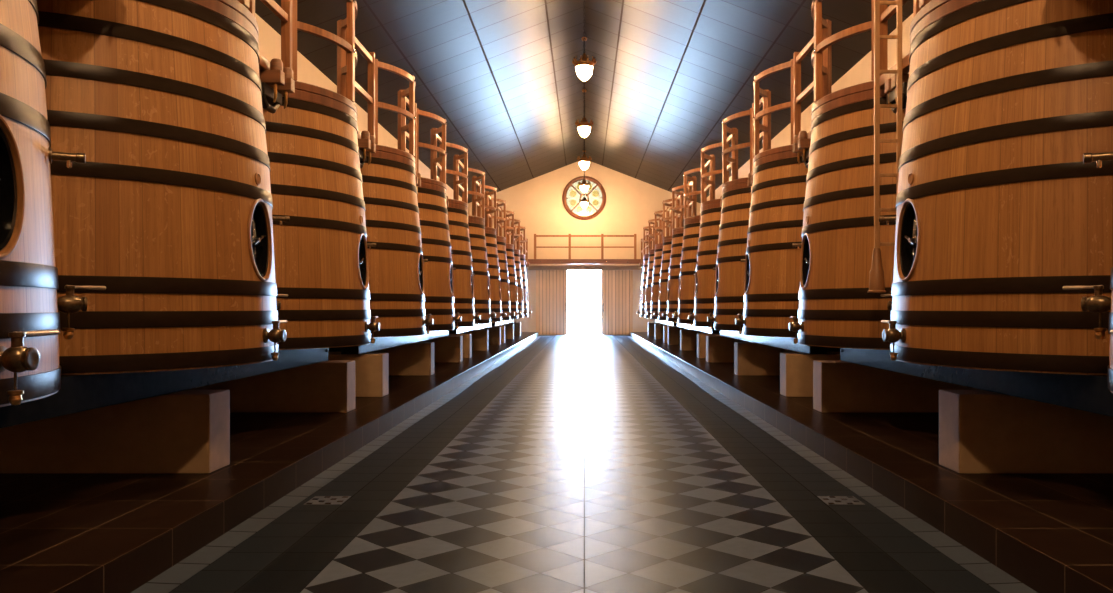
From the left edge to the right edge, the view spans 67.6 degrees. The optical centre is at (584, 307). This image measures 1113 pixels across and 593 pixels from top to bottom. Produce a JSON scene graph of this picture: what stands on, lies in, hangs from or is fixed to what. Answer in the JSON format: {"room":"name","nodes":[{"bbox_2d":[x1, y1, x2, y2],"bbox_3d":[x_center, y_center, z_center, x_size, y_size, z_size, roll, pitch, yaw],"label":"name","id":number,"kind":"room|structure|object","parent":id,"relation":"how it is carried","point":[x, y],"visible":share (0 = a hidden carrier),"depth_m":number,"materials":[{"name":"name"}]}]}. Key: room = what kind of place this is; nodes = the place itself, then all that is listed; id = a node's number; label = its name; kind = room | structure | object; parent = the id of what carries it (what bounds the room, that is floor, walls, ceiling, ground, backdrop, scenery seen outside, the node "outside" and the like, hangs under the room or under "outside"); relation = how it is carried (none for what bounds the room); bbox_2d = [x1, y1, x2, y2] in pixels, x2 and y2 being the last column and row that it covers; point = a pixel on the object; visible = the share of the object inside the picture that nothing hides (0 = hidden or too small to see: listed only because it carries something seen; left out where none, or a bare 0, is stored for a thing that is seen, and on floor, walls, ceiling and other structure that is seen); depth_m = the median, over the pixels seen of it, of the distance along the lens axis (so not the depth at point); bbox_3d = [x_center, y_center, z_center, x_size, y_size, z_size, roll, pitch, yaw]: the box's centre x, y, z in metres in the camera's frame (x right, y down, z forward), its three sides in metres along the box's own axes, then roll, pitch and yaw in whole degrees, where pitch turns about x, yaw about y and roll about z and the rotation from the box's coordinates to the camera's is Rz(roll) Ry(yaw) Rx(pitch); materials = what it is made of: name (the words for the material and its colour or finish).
{"room":"processing plant","nodes":[
{"label":"processing plant","id":0,"kind":"room"},
{"bbox_2d":[255,13,467,203],"bbox_3d":[-5.690,-1.747,16.400,0.300,6.530,47.400,0,0,0],"label":"wall","id":1,"kind":"structure","parent":0,"point":[269,40],"depth_m":16.92,"materials":[{"name":"beige paint"}]},
{"bbox_2d":[255,0,912,202],"bbox_3d":[0.000,-6.077,16.400,11.880,2.537,47.400,0,0,0],"label":"ceiling","id":2,"kind":"structure","parent":0,"point":[506,85],"depth_m":20.99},
{"bbox_2d":[575,37,592,137],"bbox_3d":[0.000,-5.776,21.800,0.488,2.618,0.464,0,0,0],"label":"pendant lantern","id":3,"kind":"object","parent":2,"relation":"hanging from","point":[584,127],"visible":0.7,"depth_m":21.70,"materials":[{"name":"glass"}]},
{"bbox_2d":[572,0,596,80],"bbox_3d":[0.000,-5.776,16.350,0.488,2.618,0.464,0,0,0],"label":"pendant lantern","id":4,"kind":"object","parent":2,"relation":"hanging from","point":[584,66],"visible":1,"depth_m":16.25,"materials":[{"name":"glass"}]},
{"bbox_2d":[577,89,591,169],"bbox_3d":[0.000,-5.776,27.000,0.488,2.618,0.464,0,0,0],"label":"pendant lantern","id":5,"kind":"object","parent":2,"relation":"hanging from","point":[584,162],"visible":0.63,"depth_m":26.89,"materials":[{"name":"glass"}]},
{"bbox_2d":[468,161,699,331],"bbox_3d":[0.000,-2.813,39.775,11.080,8.663,0.350,0,0,0],"label":"wall","id":6,"kind":"structure","parent":0,"point":[537,202],"depth_m":39.60,"materials":[{"name":"beige paint"}]},
{"bbox_2d":[536,270,567,334],"bbox_3d":[-1.550,-0.242,39.476,1.500,3.060,0.188,0,0,0],"label":"door","id":7,"kind":"structure","parent":6,"relation":"in","point":[551,285],"depth_m":39.46,"materials":[{"name":"brown wood"}]},
{"bbox_2d":[525,259,640,263],"bbox_3d":[0.000,-2.112,38.730,11.000,0.220,1.300,0,0,0],"label":"gallery","id":8,"kind":"object","parent":6,"relation":"attached to","point":[531,261],"visible":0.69,"depth_m":38.10,"materials":[{"name":"brown wood"}]},
{"bbox_2d":[534,234,635,258],"bbox_3d":[0.040,-2.802,38.120,4.710,1.160,0.070,0,0,0],"label":"gallery railing","id":9,"kind":"object","parent":8,"relation":"on","point":[602,236],"visible":1,"depth_m":38.10,"materials":[{"name":"brown wood"}]},
{"bbox_2d":[562,176,605,219],"bbox_3d":[0.000,-5.222,39.605,2.100,2.100,0.190,0,0,0],"label":"window","id":10,"kind":"structure","parent":6,"relation":"in","point":[596,193],"depth_m":39.68,"materials":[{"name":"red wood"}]},
{"bbox_2d":[528,266,639,269],"bbox_3d":[0.000,-1.882,39.490,5.300,0.200,0.220,0,0,0],"label":"trim","id":11,"kind":"structure","parent":6,"relation":"attached to","point":[530,267],"depth_m":39.38,"materials":[{"name":"brown wood"}]},
{"bbox_2d":[601,270,632,334],"bbox_3d":[1.550,-0.242,39.476,1.500,3.060,0.188,0,0,0],"label":"door","id":12,"kind":"structure","parent":6,"relation":"in","point":[616,285],"depth_m":39.46,"materials":[{"name":"brown wood"}]},
{"bbox_2d":[169,335,999,592],"bbox_3d":[0.000,1.418,16.600,4.242,0.200,47.200,0,0,0],"label":"floor","id":13,"kind":"structure","parent":0,"point":[576,463],"depth_m":5.42,"materials":[{"name":"tile"}]},
{"bbox_2d":[0,390,229,472],"bbox_3d":[-3.435,0.850,5.740,1.830,0.534,0.330,0,0,0],"label":"concrete pier","id":14,"kind":"object","parent":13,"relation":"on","point":[185,431],"visible":0.92,"depth_m":5.58,"materials":[{"name":"concrete"}]},
{"bbox_2d":[0,348,327,427],"bbox_3d":[-3.422,0.477,5.660,1.276,0.208,6.840,0,0,0],"label":"stand","id":15,"kind":"object","parent":14,"relation":"on","point":[77,393],"visible":0.38,"depth_m":5.10,"materials":[{"name":"paint"}]},
{"bbox_2d":[0,0,105,406],"bbox_3d":[-3.340,-0.837,3.060,2.610,2.411,2.489,0,0,0],"label":"wine vat","id":16,"kind":"object","parent":15,"relation":"on","point":[30,369],"visible":1,"depth_m":3.28,"materials":[{"name":"brown wood"}]},
{"bbox_2d":[37,0,289,374],"bbox_3d":[-3.340,-0.837,5.627,2.610,2.411,2.489,0,0,0],"label":"wine vat","id":17,"kind":"object","parent":15,"relation":"on","point":[168,209],"visible":0.88,"depth_m":4.87,"materials":[{"name":"paint"}]},
{"bbox_2d":[249,0,291,67],"bbox_3d":[-2.633,-2.590,6.928,0.080,1.124,0.895,0,0,0],"label":"railing","id":18,"kind":"object","parent":17,"relation":"on","point":[284,12],"visible":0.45,"depth_m":7.31,"materials":[{"name":"brown wood"}]},
{"bbox_2d":[259,53,294,113],"bbox_3d":[-2.773,-1.838,6.928,0.600,0.399,0.891,0,0,0],"label":"bracket","id":19,"kind":"object","parent":17,"relation":"attached to","point":[276,79],"visible":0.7,"depth_m":6.80,"materials":[{"name":"brown wood"}]},
{"bbox_2d":[263,81,379,349],"bbox_3d":[-3.340,-0.837,8.228,2.610,2.411,2.489,0,0,0],"label":"wine vat","id":20,"kind":"object","parent":15,"relation":"on","point":[321,255],"visible":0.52,"depth_m":7.57,"materials":[{"name":"paint"}]},
{"bbox_2d":[292,0,356,101],"bbox_3d":[-2.476,-2.575,8.228,0.412,1.065,1.633,0,0,0],"label":"curved railing","id":21,"kind":"object","parent":20,"relation":"on","point":[343,46],"visible":0.81,"depth_m":8.19,"materials":[{"name":"brown wood"}]},
{"bbox_2d":[0,332,538,592],"bbox_3d":[-3.812,1.218,15.400,3.456,0.201,44.800,0,0,0],"label":"plinth","id":22,"kind":"object","parent":13,"relation":"on","point":[60,532],"visible":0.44,"depth_m":4.91,"materials":[{"name":"red tile"}]},
{"bbox_2d":[188,360,354,412],"bbox_3d":[-3.435,0.850,8.980,1.830,0.534,0.330,0,0,0],"label":"concrete pier","id":23,"kind":"object","parent":13,"relation":"on","point":[328,386],"visible":0.51,"depth_m":8.81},
{"bbox_2d":[303,496,350,504],"bbox_3d":[-1.750,1.315,5.660,0.250,0.004,0.250,0,0,0],"label":"floor drain","id":24,"kind":"object","parent":13,"relation":"on","point":[317,500],"visible":1,"depth_m":5.65,"materials":[{"name":"metal"}]},
{"bbox_2d":[131,336,540,592],"bbox_3d":[-1.993,1.324,15.400,0.183,0.028,44.800,0,0,0],"label":"trim","id":25,"kind":"structure","parent":13,"relation":"on","point":[188,567],"depth_m":5.37,"materials":[{"name":"tile"}]},
{"bbox_2d":[328,353,388,396],"bbox_3d":[-3.435,0.850,10.530,1.830,0.534,0.330,0,0,0],"label":"concrete pier","id":26,"kind":"object","parent":13,"relation":"on","point":[371,369],"visible":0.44,"depth_m":10.36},
{"bbox_2d":[328,342,433,374],"bbox_3d":[-3.435,0.850,13.800,1.830,0.534,0.330,0,0,0],"label":"concrete pier","id":27,"kind":"object","parent":13,"relation":"on","point":[417,358],"visible":0.44,"depth_m":13.64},
{"bbox_2d":[328,330,448,353],"bbox_3d":[-3.422,0.477,13.720,1.276,0.208,6.840,0,0,0],"label":"stand","id":28,"kind":"object","parent":27,"relation":"on","point":[380,343],"visible":0.27,"depth_m":11.75,"materials":[{"name":"paint"}]},
{"bbox_2d":[360,144,433,337],"bbox_3d":[-3.340,-0.837,11.150,2.610,2.411,2.489,0,0,0],"label":"wine vat","id":29,"kind":"object","parent":28,"relation":"on","point":[396,263],"visible":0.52,"depth_m":10.51,"materials":[{"name":"paint"}]},
{"bbox_2d":[346,28,374,136],"bbox_3d":[-2.633,-2.590,9.689,0.080,1.124,1.216,0,0,0],"label":"railing","id":30,"kind":"object","parent":29,"relation":"on","point":[369,97],"visible":0.46,"depth_m":10.23,"materials":[{"name":"brown wood"}]},
{"bbox_2d":[357,131,375,167],"bbox_3d":[-2.773,-1.838,9.689,0.600,0.399,1.212,0,0,0],"label":"bracket","id":31,"kind":"object","parent":29,"relation":"attached to","point":[366,142],"visible":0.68,"depth_m":9.57,"materials":[{"name":"brown wood"}]},
{"bbox_2d":[375,59,414,155],"bbox_3d":[-2.476,-2.575,11.150,0.412,1.065,1.633,0,0,0],"label":"curved railing","id":32,"kind":"object","parent":29,"relation":"on","point":[410,91],"visible":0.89,"depth_m":11.11,"materials":[{"name":"brown wood"}]},
{"bbox_2d":[417,177,461,330],"bbox_3d":[-3.340,-0.837,13.700,2.610,2.411,2.489,0,0,0],"label":"wine vat","id":33,"kind":"object","parent":28,"relation":"on","point":[431,196],"visible":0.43,"depth_m":13.18,"materials":[{"name":"paint"}]},
{"bbox_2d":[402,90,416,169],"bbox_3d":[-2.633,-2.590,12.425,0.080,1.124,0.844,0,0,0],"label":"railing","id":34,"kind":"object","parent":33,"relation":"on","point":[406,101],"visible":0.2,"depth_m":12.78,"materials":[{"name":"brown wood"}]},
{"bbox_2d":[417,108,446,183],"bbox_3d":[-2.476,-2.575,13.700,0.412,1.065,1.633,0,0,0],"label":"curved railing","id":35,"kind":"object","parent":33,"relation":"on","point":[432,147],"visible":0.8,"depth_m":13.66,"materials":[{"name":"brown wood"}]},
{"bbox_3d":[-2.773,-1.838,14.968,0.600,0.399,0.825,0,0,0],"label":"bracket","id":36,"kind":"object","parent":33,"relation":"attached to","visible":0},
{"bbox_2d":[432,128,441,181],"bbox_3d":[-2.633,-2.590,14.967,0.080,1.124,0.829,0,0,0],"label":"railing","id":37,"kind":"object","parent":36,"relation":"on","point":[438,138],"visible":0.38,"depth_m":15.03,"materials":[{"name":"brown wood"}]},
{"bbox_2d":[447,199,480,326],"bbox_3d":[-3.340,-0.837,16.235,2.610,2.411,2.489,0,0,0],"label":"wine vat","id":38,"kind":"object","parent":28,"relation":"on","point":[461,254],"visible":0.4,"depth_m":15.75,"materials":[{"name":"paint"}]},
{"bbox_2d":[445,142,467,202],"bbox_3d":[-2.476,-2.575,16.235,0.412,1.065,1.633,0,0,0],"label":"curved railing","id":39,"kind":"object","parent":38,"relation":"on","point":[454,171],"visible":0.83,"depth_m":16.19,"materials":[{"name":"brown wood"}]},
{"bbox_3d":[-2.773,-1.838,17.637,0.600,0.399,1.095,0,0,0],"label":"bracket","id":40,"kind":"object","parent":38,"relation":"attached to","visible":0},
{"bbox_2d":[455,154,463,201],"bbox_3d":[-2.633,-2.590,17.637,0.080,1.124,1.099,0,0,0],"label":"railing","id":41,"kind":"object","parent":40,"relation":"on","point":[460,163],"visible":0.41,"depth_m":17.64,"materials":[{"name":"brown wood"}]},
{"bbox_2d":[420,336,462,361],"bbox_3d":[-3.435,0.850,17.040,1.830,0.534,0.330,0,0,0],"label":"concrete pier","id":42,"kind":"object","parent":13,"relation":"on","point":[446,348],"visible":0.44,"depth_m":16.88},
{"bbox_2d":[449,334,471,357],"bbox_3d":[-3.435,0.850,18.430,1.830,0.534,0.330,0,0,0],"label":"concrete pier","id":43,"kind":"object","parent":13,"relation":"on","point":[467,338],"visible":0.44,"depth_m":18.27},
{"bbox_2d":[459,330,488,350],"bbox_3d":[-3.435,0.850,21.700,1.830,0.534,0.330,0,0,0],"label":"concrete pier","id":44,"kind":"object","parent":13,"relation":"on","point":[480,338],"visible":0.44,"depth_m":21.54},
{"bbox_2d":[449,322,491,333],"bbox_3d":[-3.422,0.477,21.620,1.276,0.208,6.840,0,0,0],"label":"stand","id":45,"kind":"object","parent":44,"relation":"on","point":[480,326],"visible":0.27,"depth_m":19.98,"materials":[{"name":"paint"}]},
{"bbox_2d":[468,215,495,323],"bbox_3d":[-3.340,-0.837,19.040,2.610,2.411,2.489,0,0,0],"label":"wine vat","id":46,"kind":"object","parent":45,"relation":"on","point":[477,237],"visible":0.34,"depth_m":18.55,"materials":[{"name":"paint"}]},
{"bbox_2d":[468,168,484,218],"bbox_3d":[-2.476,-2.575,19.040,0.412,1.065,1.633,0,0,0],"label":"curved railing","id":47,"kind":"object","parent":46,"relation":"on","point":[473,192],"visible":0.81,"depth_m":19.01,"materials":[{"name":"brown wood"}]},
{"bbox_2d":[485,227,505,321],"bbox_3d":[-3.340,-0.837,21.590,2.610,2.411,2.489,0,0,0],"label":"wine vat","id":48,"kind":"object","parent":45,"relation":"on","point":[490,233],"visible":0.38,"depth_m":21.16,"materials":[{"name":"paint"}]},
{"bbox_2d":[480,184,496,228],"bbox_3d":[-2.476,-2.575,21.590,0.412,1.065,1.633,0,0,0],"label":"curved railing","id":49,"kind":"object","parent":48,"relation":"on","point":[494,209],"visible":0.8,"depth_m":21.59,"materials":[{"name":"brown wood"}]},
{"bbox_2d":[496,235,514,320],"bbox_3d":[-3.340,-0.837,24.140,2.610,2.411,2.489,0,0,0],"label":"wine vat","id":50,"kind":"object","parent":45,"relation":"on","point":[501,241],"visible":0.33,"depth_m":23.73,"materials":[{"name":"paint"}]},
{"bbox_2d":[492,197,505,236],"bbox_3d":[-2.476,-2.575,24.140,0.412,1.065,1.633,0,0,0],"label":"curved railing","id":51,"kind":"object","parent":50,"relation":"on","point":[503,203],"visible":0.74,"depth_m":24.10,"materials":[{"name":"brown wood"}]},
{"bbox_2d":[478,327,500,344],"bbox_3d":[-3.435,0.850,24.940,1.830,0.534,0.330,0,0,0],"label":"concrete pier","id":52,"kind":"object","parent":13,"relation":"on","point":[494,332],"visible":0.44,"depth_m":24.78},
{"bbox_2d":[497,324,513,338],"bbox_3d":[-3.435,0.850,29.580,1.830,0.534,0.330,0,0,0],"label":"concrete pier","id":53,"kind":"object","parent":13,"relation":"on","point":[509,328],"visible":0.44,"depth_m":29.42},
{"bbox_2d":[491,319,513,325],"bbox_3d":[-3.422,0.477,29.500,1.276,0.208,6.840,0,0,0],"label":"stand","id":54,"kind":"object","parent":53,"relation":"on","point":[510,320],"visible":0.19,"depth_m":28.41,"materials":[{"name":"paint"}]},
{"bbox_2d":[506,243,521,318],"bbox_3d":[-3.340,-0.837,26.960,2.610,2.411,2.489,0,0,0],"label":"wine vat","id":55,"kind":"object","parent":54,"relation":"on","point":[513,287],"visible":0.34,"depth_m":26.54,"materials":[{"name":"paint"}]},
{"bbox_2d":[502,210,513,244],"bbox_3d":[-2.476,-2.575,26.960,0.412,1.065,1.633,0,0,0],"label":"curved railing","id":56,"kind":"object","parent":55,"relation":"on","point":[507,211],"visible":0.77,"depth_m":26.91,"materials":[{"name":"brown wood"}]},
{"bbox_2d":[514,249,526,317],"bbox_3d":[-3.340,-0.837,29.500,2.610,2.411,2.489,0,0,0],"label":"wine vat","id":57,"kind":"object","parent":54,"relation":"on","point":[516,251],"visible":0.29,"depth_m":29.13,"materials":[{"name":"paint"}]},
{"bbox_2d":[509,218,519,249],"bbox_3d":[-2.476,-2.575,29.500,0.412,1.065,1.633,0,0,0],"label":"curved railing","id":58,"kind":"object","parent":57,"relation":"on","point":[510,219],"visible":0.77,"depth_m":29.46,"materials":[{"name":"brown wood"}]},
{"bbox_2d":[520,254,531,316],"bbox_3d":[-3.340,-0.837,32.060,2.610,2.411,2.489,0,0,0],"label":"wine vat","id":59,"kind":"object","parent":54,"relation":"on","point":[522,256],"visible":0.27,"depth_m":31.70,"materials":[{"name":"paint"}]},
{"bbox_2d":[655,324,670,338],"bbox_3d":[3.435,0.850,29.580,1.830,0.534,0.330,0,0,0],"label":"concrete pier","id":60,"kind":"object","parent":13,"relation":"on","point":[658,327],"visible":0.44,"depth_m":29.42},
{"bbox_2d":[655,319,676,325],"bbox_3d":[3.422,0.477,29.500,1.276,0.208,6.840,0,0,0],"label":"stand","id":61,"kind":"object","parent":60,"relation":"on","point":[657,320],"visible":0.22,"depth_m":28.28,"materials":[{"name":"paint"}]},
{"bbox_2d":[637,254,648,316],"bbox_3d":[3.340,-0.837,32.060,2.610,2.411,2.489,0,0,0],"label":"wine vat","id":62,"kind":"object","parent":61,"relation":"on","point":[646,256],"visible":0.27,"depth_m":31.70,"materials":[{"name":"paint"}]},
{"bbox_2d":[641,249,654,317],"bbox_3d":[3.340,-0.837,29.500,2.610,2.411,2.489,0,0,0],"label":"wine vat","id":63,"kind":"object","parent":61,"relation":"on","point":[652,251],"visible":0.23,"depth_m":29.12,"materials":[{"name":"paint"}]},
{"bbox_2d":[647,243,662,318],"bbox_3d":[3.340,-0.837,26.960,2.610,2.411,2.489,0,0,0],"label":"wine vat","id":64,"kind":"object","parent":61,"relation":"on","point":[658,247],"visible":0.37,"depth_m":26.54,"materials":[{"name":"paint"}]},
{"bbox_2d":[654,209,666,243],"bbox_3d":[2.476,-2.575,26.960,0.412,1.065,1.633,0,0,0],"label":"curved railing","id":65,"kind":"object","parent":64,"relation":"on","point":[656,229],"visible":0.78,"depth_m":26.91,"materials":[{"name":"brown wood"}]},
{"bbox_2d":[668,327,690,344],"bbox_3d":[3.435,0.850,24.940,1.830,0.534,0.330,0,0,0],"label":"concrete pier","id":66,"kind":"object","parent":13,"relation":"on","point":[673,332],"visible":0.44,"depth_m":24.78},
{"bbox_2d":[680,330,709,350],"bbox_3d":[3.435,0.850,21.700,1.830,0.534,0.330,0,0,0],"label":"concrete pier","id":67,"kind":"object","parent":13,"relation":"on","point":[688,338],"visible":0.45,"depth_m":21.54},
{"bbox_2d":[677,322,719,333],"bbox_3d":[3.422,0.477,21.620,1.276,0.208,6.840,0,0,0],"label":"stand","id":68,"kind":"object","parent":67,"relation":"on","point":[687,326],"visible":0.2,"depth_m":20.00,"materials":[{"name":"paint"}]},
{"bbox_2d":[654,236,671,320],"bbox_3d":[3.340,-0.837,24.140,2.610,2.411,2.489,0,0,0],"label":"wine vat","id":69,"kind":"object","parent":68,"relation":"on","point":[667,241],"visible":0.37,"depth_m":23.73,"materials":[{"name":"paint"}]},
{"bbox_2d":[662,197,676,236],"bbox_3d":[2.476,-2.575,24.140,0.412,1.065,1.633,0,0,0],"label":"curved railing","id":70,"kind":"object","parent":69,"relation":"on","point":[664,202],"visible":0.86,"depth_m":24.10,"materials":[{"name":"brown wood"}]},
{"bbox_2d":[662,227,683,321],"bbox_3d":[3.340,-0.837,21.590,2.610,2.411,2.489,0,0,0],"label":"wine vat","id":71,"kind":"object","parent":68,"relation":"on","point":[677,233],"visible":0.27,"depth_m":21.16,"materials":[{"name":"paint"}]},
{"bbox_2d":[672,184,687,228],"bbox_3d":[2.476,-2.575,21.590,0.412,1.065,1.633,0,0,0],"label":"curved railing","id":72,"kind":"object","parent":71,"relation":"on","point":[681,207],"visible":0.84,"depth_m":21.55,"materials":[{"name":"brown wood"}]},
{"bbox_2d":[673,215,699,323],"bbox_3d":[3.340,-0.837,19.040,2.610,2.411,2.489,0,0,0],"label":"wine vat","id":73,"kind":"object","parent":68,"relation":"on","point":[688,263],"visible":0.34,"depth_m":18.55,"materials":[{"name":"paint"}]},
{"bbox_2d":[683,168,700,218],"bbox_3d":[2.476,-2.575,19.040,0.412,1.065,1.633,0,0,0],"label":"curved railing","id":74,"kind":"object","parent":73,"relation":"on","point":[695,192],"visible":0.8,"depth_m":19.00,"materials":[{"name":"brown wood"}]},
{"bbox_3d":[2.773,-1.838,20.315,0.600,0.399,0.840,0,0,0],"label":"bracket","id":75,"kind":"object","parent":73,"relation":"attached to","visible":0},
{"bbox_2d":[688,176,695,216],"bbox_3d":[2.633,-2.590,20.315,0.080,1.124,0.844,0,0,0],"label":"railing","id":76,"kind":"object","parent":75,"relation":"on","point":[690,183],"visible":0.58,"depth_m":20.67,"materials":[{"name":"brown wood"}]},
{"bbox_2d":[697,334,719,357],"bbox_3d":[3.435,0.850,18.430,1.830,0.534,0.330,0,0,0],"label":"concrete pier","id":77,"kind":"object","parent":13,"relation":"on","point":[701,338],"visible":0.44,"depth_m":18.27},
{"bbox_2d":[706,336,747,361],"bbox_3d":[3.435,0.850,17.040,1.830,0.534,0.330,0,0,0],"label":"concrete pier","id":78,"kind":"object","parent":13,"relation":"on","point":[718,348],"visible":0.44,"depth_m":16.88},
{"bbox_2d":[734,342,839,374],"bbox_3d":[3.435,0.850,13.800,1.830,0.534,0.330,0,0,0],"label":"concrete pier","id":79,"kind":"object","parent":13,"relation":"on","point":[750,358],"visible":0.44,"depth_m":13.64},
{"bbox_2d":[720,330,839,353],"bbox_3d":[3.422,0.477,13.720,1.276,0.208,6.840,0,0,0],"label":"stand","id":80,"kind":"object","parent":79,"relation":"on","point":[787,343],"visible":0.25,"depth_m":11.78,"materials":[{"name":"paint"}]},
{"bbox_2d":[688,199,721,326],"bbox_3d":[3.340,-0.837,16.235,2.610,2.411,2.489,0,0,0],"label":"wine vat","id":81,"kind":"object","parent":80,"relation":"on","point":[704,294],"visible":0.31,"depth_m":15.75,"materials":[{"name":"paint"}]},
{"bbox_2d":[700,142,721,202],"bbox_3d":[2.476,-2.575,16.235,0.412,1.065,1.633,0,0,0],"label":"curved railing","id":82,"kind":"object","parent":81,"relation":"on","point":[713,171],"visible":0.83,"depth_m":16.19,"materials":[{"name":"brown wood"}]},
{"bbox_2d":[707,177,751,330],"bbox_3d":[3.340,-0.837,13.700,2.610,2.411,2.489,0,0,0],"label":"wine vat","id":83,"kind":"object","parent":80,"relation":"on","point":[736,196],"visible":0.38,"depth_m":13.18,"materials":[{"name":"paint"}]},
{"bbox_2d":[722,108,751,183],"bbox_3d":[2.476,-2.575,13.700,0.412,1.065,1.633,0,0,0],"label":"curved railing","id":84,"kind":"object","parent":83,"relation":"on","point":[725,129],"visible":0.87,"depth_m":13.66,"materials":[{"name":"brown wood"}]},
{"bbox_3d":[2.773,-1.838,14.968,0.600,0.399,0.825,0,0,0],"label":"bracket","id":85,"kind":"object","parent":83,"relation":"attached to","visible":0},
{"bbox_2d":[727,128,736,181],"bbox_3d":[2.633,-2.590,14.967,0.080,1.124,0.829,0,0,0],"label":"railing","id":86,"kind":"object","parent":85,"relation":"on","point":[729,166],"visible":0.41,"depth_m":15.02,"materials":[{"name":"brown wood"}]},
{"bbox_2d":[735,144,807,337],"bbox_3d":[3.340,-0.837,11.150,2.610,2.411,2.489,0,0,0],"label":"wine vat","id":87,"kind":"object","parent":80,"relation":"on","point":[772,265],"visible":0.43,"depth_m":10.51,"materials":[{"name":"paint"}]},
{"bbox_2d":[752,90,768,169],"bbox_3d":[2.633,-2.590,12.425,0.080,1.124,0.844,0,0,0],"label":"railing","id":88,"kind":"object","parent":87,"relation":"on","point":[761,101],"visible":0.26,"depth_m":12.78,"materials":[{"name":"brown wood"}]},
{"bbox_2d":[753,59,792,155],"bbox_3d":[2.476,-2.575,11.150,0.412,1.065,1.633,0,0,0],"label":"curved railing","id":89,"kind":"object","parent":87,"relation":"on","point":[768,109],"visible":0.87,"depth_m":11.11,"materials":[{"name":"brown wood"}]},
{"bbox_2d":[780,353,839,396],"bbox_3d":[3.435,0.850,10.530,1.830,0.534,0.330,0,0,0],"label":"concrete pier","id":90,"kind":"object","parent":13,"relation":"on","point":[796,369],"visible":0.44,"depth_m":10.36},
{"bbox_2d":[627,336,1037,592],"bbox_3d":[1.993,1.324,15.400,0.183,0.028,44.800,0,0,0],"label":"trim","id":91,"kind":"structure","parent":13,"relation":"on","point":[978,566],"depth_m":5.37,"materials":[{"name":"tile"}]},
{"bbox_2d":[817,496,864,504],"bbox_3d":[1.750,1.315,5.660,0.250,0.004,0.250,0,0,0],"label":"floor drain","id":92,"kind":"object","parent":13,"relation":"on","point":[829,500],"visible":1,"depth_m":5.65,"materials":[{"name":"metal"}]},
{"bbox_2d":[630,332,1112,592],"bbox_3d":[3.812,1.218,15.400,3.456,0.201,44.800,0,0,0],"label":"plinth","id":93,"kind":"object","parent":13,"relation":"on","point":[1050,532],"visible":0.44,"depth_m":5.22,"materials":[{"name":"red tile"}]},
{"bbox_2d":[813,360,979,412],"bbox_3d":[3.435,0.850,8.980,1.830,0.534,0.330,0,0,0],"label":"concrete pier","id":94,"kind":"object","parent":13,"relation":"on","point":[839,386],"visible":0.51,"depth_m":8.81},
{"bbox_2d":[939,390,1112,472],"bbox_3d":[3.435,0.850,5.740,1.830,0.534,0.330,0,0,0],"label":"concrete pier","id":95,"kind":"object","parent":13,"relation":"on","point":[981,431],"visible":0.92,"depth_m":5.58,"materials":[{"name":"concrete"}]},
{"bbox_2d":[840,348,1112,416],"bbox_3d":[3.422,0.477,5.660,1.276,0.208,6.840,0,0,0],"label":"stand","id":96,"kind":"object","parent":95,"relation":"on","point":[1089,393],"visible":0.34,"depth_m":5.35,"materials":[{"name":"paint"}]},
{"bbox_2d":[788,81,905,349],"bbox_3d":[3.340,-0.837,8.228,2.610,2.411,2.489,0,0,0],"label":"wine vat","id":97,"kind":"object","parent":96,"relation":"on","point":[836,310],"visible":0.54,"depth_m":7.61,"materials":[{"name":"paint"}]},
{"bbox_2d":[793,131,810,167],"bbox_3d":[2.773,-1.838,9.689,0.600,0.399,1.212,0,0,0],"label":"bracket","id":98,"kind":"object","parent":97,"relation":"attached to","point":[802,142],"visible":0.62,"depth_m":9.58,"materials":[{"name":"brown wood"}]},
{"bbox_2d":[793,28,822,143],"bbox_3d":[2.633,-2.590,9.689,0.080,1.124,1.216,0,0,0],"label":"railing","id":99,"kind":"object","parent":97,"relation":"on","point":[798,97],"visible":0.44,"depth_m":10.23,"materials":[{"name":"brown wood"}]},
{"bbox_2d":[811,0,873,101],"bbox_3d":[2.476,-2.575,8.228,0.412,1.065,1.633,0,0,0],"label":"curved railing","id":100,"kind":"object","parent":97,"relation":"on","point":[829,39],"visible":0.8,"depth_m":8.19,"materials":[{"name":"brown wood"}]},
{"bbox_2d":[879,0,1112,374],"bbox_3d":[3.340,-0.837,5.627,2.610,2.411,2.489,0,0,0],"label":"wine vat","id":101,"kind":"object","parent":96,"relation":"on","point":[999,208],"visible":1,"depth_m":4.88,"materials":[{"name":"paint"}]},
{"bbox_2d":[880,53,909,113],"bbox_3d":[2.823,-1.833,6.928,0.500,0.389,0.891,0,0,0],"label":"bracket","id":102,"kind":"object","parent":101,"relation":"attached to","point":[887,81],"visible":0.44,"depth_m":6.92,"materials":[{"name":"brown wood"}]},
{"bbox_2d":[880,0,919,75],"bbox_3d":[2.633,-2.590,6.928,0.080,1.124,0.895,0,0,0],"label":"railing","id":103,"kind":"object","parent":101,"relation":"on","point":[886,12],"visible":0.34,"depth_m":7.31,"materials":[{"name":"brown wood"}]},
{"bbox_2d":[867,0,901,292],"bbox_3d":[2.507,-1.822,6.760,0.395,3.400,0.144,0,0,0],"label":"ladder","id":104,"kind":"object","parent":103,"relation":"hanging from","point":[876,274],"visible":0.74,"depth_m":6.75,"materials":[{"name":"brown wood"}]},
{"bbox_2d":[1062,152,1112,392],"bbox_3d":[3.340,-0.837,3.060,2.610,2.411,2.489,0,0,0],"label":"wine vat","id":105,"kind":"object","parent":96,"relation":"on","point":[1099,303],"visible":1,"depth_m":3.94,"materials":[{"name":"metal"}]},
{"bbox_2d":[700,14,912,212],"bbox_3d":[5.690,-1.747,16.400,0.300,6.530,47.400,0,0,0],"label":"wall","id":106,"kind":"structure","parent":0,"point":[859,73],"depth_m":17.27,"materials":[{"name":"beige paint"}]},
{"label":"outside","id":107,"kind":"structure","parent":0,"visible":0},
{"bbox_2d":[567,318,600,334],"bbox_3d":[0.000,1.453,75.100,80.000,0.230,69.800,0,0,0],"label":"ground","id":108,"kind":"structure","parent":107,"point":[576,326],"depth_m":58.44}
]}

